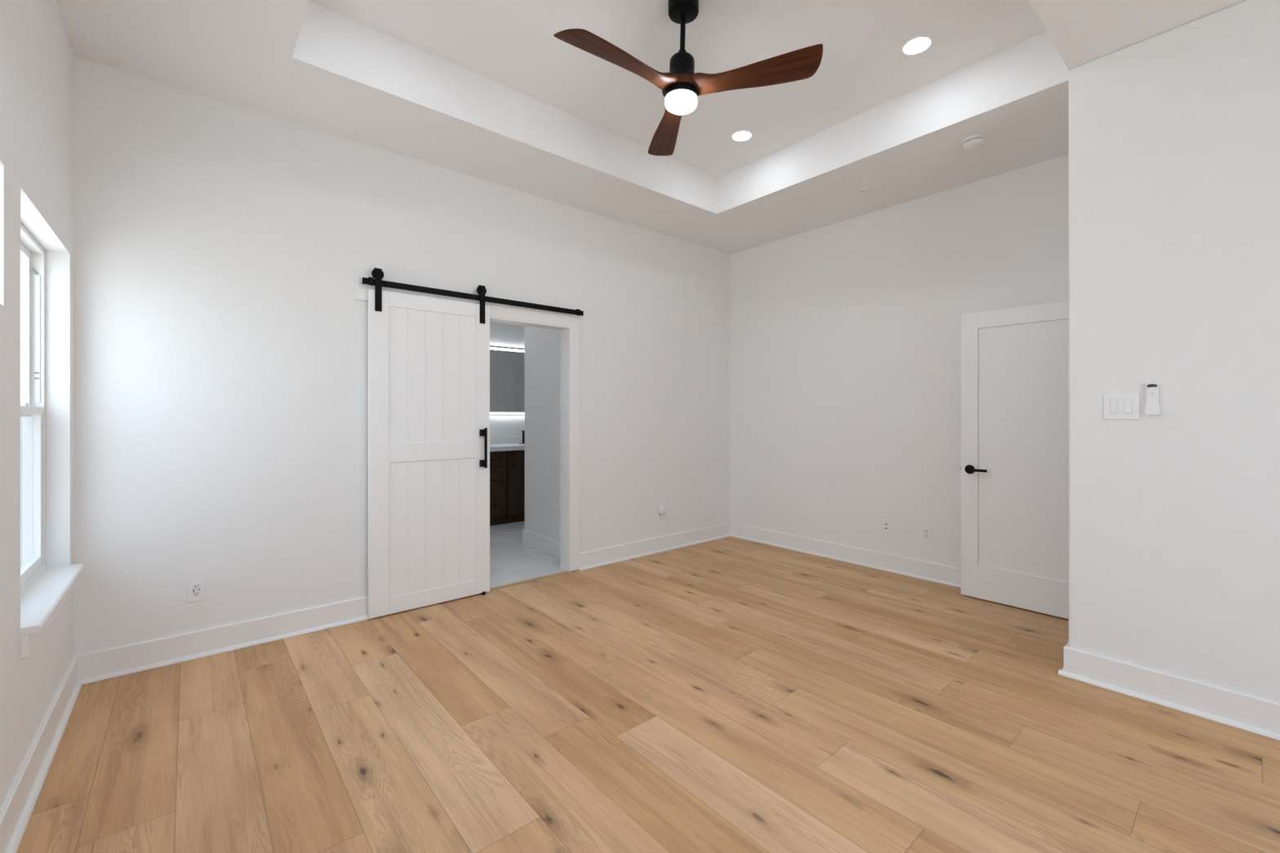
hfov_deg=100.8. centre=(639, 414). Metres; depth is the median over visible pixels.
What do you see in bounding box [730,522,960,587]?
baseboard
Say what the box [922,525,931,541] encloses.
wall outlet
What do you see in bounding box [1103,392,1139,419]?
switch plate
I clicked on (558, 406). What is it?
light switch
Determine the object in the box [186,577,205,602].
wall outlet
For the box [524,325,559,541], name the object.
wall
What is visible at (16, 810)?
baseboard
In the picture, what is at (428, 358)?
door
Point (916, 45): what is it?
recessed light
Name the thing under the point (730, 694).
floor
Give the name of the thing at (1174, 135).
wall
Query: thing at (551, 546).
baseboard
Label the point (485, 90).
ceiling
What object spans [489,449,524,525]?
vanity cabinet
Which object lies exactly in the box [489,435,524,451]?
countertop
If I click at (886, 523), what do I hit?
cable plate
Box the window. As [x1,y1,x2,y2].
[20,222,84,658]
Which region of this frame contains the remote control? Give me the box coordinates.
[1146,382,1158,405]
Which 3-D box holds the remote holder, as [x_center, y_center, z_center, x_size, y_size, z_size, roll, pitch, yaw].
[2.345,-0.035,2.423,0.022,0.074,0.049,0,0,-40]
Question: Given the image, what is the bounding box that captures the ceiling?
[55,0,1245,254]
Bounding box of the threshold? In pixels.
[489,570,569,591]
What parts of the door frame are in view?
casing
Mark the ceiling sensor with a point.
(868, 188)
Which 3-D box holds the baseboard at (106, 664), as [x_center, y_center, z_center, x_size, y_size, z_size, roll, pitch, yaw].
[-0.874,1.239,4.145,4.874,0.139,0.033,0,0,-40]
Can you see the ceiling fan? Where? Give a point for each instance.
(681, 87)
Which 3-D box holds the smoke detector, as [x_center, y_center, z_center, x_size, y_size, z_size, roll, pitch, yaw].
[2.115,-1.716,3.353,0.140,0.046,0.140,0,0,-40]
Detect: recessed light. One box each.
[730,129,753,142]
[899,34,933,55]
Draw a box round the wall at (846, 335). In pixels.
[730,154,1068,568]
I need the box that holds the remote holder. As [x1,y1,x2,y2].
[1144,399,1159,414]
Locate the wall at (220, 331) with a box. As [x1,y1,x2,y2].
[73,56,730,655]
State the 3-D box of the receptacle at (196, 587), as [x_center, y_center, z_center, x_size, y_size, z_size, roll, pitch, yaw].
[-2.396,0.949,2.860,0.033,0.066,0.002,0,0,-40]
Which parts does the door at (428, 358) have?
plank panel, rail, rail, rail, barn door rail, pull handle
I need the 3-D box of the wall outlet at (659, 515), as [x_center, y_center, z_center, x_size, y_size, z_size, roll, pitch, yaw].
[0.192,0.938,5.069,0.072,0.117,0.008,0,0,-40]
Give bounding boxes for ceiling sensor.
[860,186,873,192]
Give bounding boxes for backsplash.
[489,435,522,444]
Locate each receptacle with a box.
[192,583,199,596]
[924,528,928,537]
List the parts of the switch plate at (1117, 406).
rocker frame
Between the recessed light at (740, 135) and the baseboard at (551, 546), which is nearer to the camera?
the recessed light at (740, 135)
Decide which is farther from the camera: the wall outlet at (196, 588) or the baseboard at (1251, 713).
the wall outlet at (196, 588)
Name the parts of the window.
sash, sash, frame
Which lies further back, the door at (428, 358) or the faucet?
the faucet
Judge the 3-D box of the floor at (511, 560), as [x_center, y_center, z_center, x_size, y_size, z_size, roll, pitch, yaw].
[-1.212,1.325,5.701,3.550,0.030,2.750,0,0,-40]
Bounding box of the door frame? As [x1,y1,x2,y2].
[354,280,579,572]
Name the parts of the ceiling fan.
blade, blade, light globe, blade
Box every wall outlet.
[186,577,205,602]
[657,506,662,519]
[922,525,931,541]
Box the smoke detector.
[960,134,986,150]
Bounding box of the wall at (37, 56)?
[0,0,73,808]
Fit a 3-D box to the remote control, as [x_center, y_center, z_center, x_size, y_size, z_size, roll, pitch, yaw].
[2.344,-0.074,2.422,0.015,0.142,0.041,0,0,-40]
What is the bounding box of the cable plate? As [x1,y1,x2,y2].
[882,519,890,533]
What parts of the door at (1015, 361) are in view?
lever handle, lever, rail, rail, panel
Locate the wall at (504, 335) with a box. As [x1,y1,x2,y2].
[489,321,524,436]
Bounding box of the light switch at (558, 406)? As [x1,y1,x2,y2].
[557,405,559,418]
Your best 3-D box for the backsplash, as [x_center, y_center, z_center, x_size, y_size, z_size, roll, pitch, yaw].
[-1.952,0.333,6.730,1.860,0.092,0.021,0,0,-40]
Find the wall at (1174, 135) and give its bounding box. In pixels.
[1068,0,1279,702]
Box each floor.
[16,536,1279,852]
[489,520,565,587]
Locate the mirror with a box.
[489,345,524,416]
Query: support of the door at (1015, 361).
in the wall
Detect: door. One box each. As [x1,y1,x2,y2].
[362,267,583,618]
[960,300,1068,618]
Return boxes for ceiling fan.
[553,0,822,155]
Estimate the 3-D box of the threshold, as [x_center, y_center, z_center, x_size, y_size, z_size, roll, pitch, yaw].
[-0.884,1.305,4.148,0.771,0.008,0.038,0,0,-40]
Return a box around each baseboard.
[0,655,82,852]
[76,522,730,684]
[522,528,559,557]
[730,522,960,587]
[1057,642,1279,740]
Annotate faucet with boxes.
[518,430,524,444]
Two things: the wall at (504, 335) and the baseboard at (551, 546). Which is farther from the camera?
the wall at (504, 335)
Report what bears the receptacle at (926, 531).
attached to the wall outlet at (926, 531)
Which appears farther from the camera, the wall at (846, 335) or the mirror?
the mirror
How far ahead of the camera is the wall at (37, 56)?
1.91 m
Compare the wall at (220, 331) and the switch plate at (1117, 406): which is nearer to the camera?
the switch plate at (1117, 406)
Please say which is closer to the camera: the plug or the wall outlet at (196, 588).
the wall outlet at (196, 588)
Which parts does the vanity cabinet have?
drawer, drawer, drawer, drawer, cabinet door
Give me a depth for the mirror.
6.89 m
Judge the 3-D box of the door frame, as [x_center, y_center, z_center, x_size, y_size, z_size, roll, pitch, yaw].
[-1.204,0.228,3.956,1.700,2.160,0.149,0,0,-40]
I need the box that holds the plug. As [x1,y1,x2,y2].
[658,505,666,515]

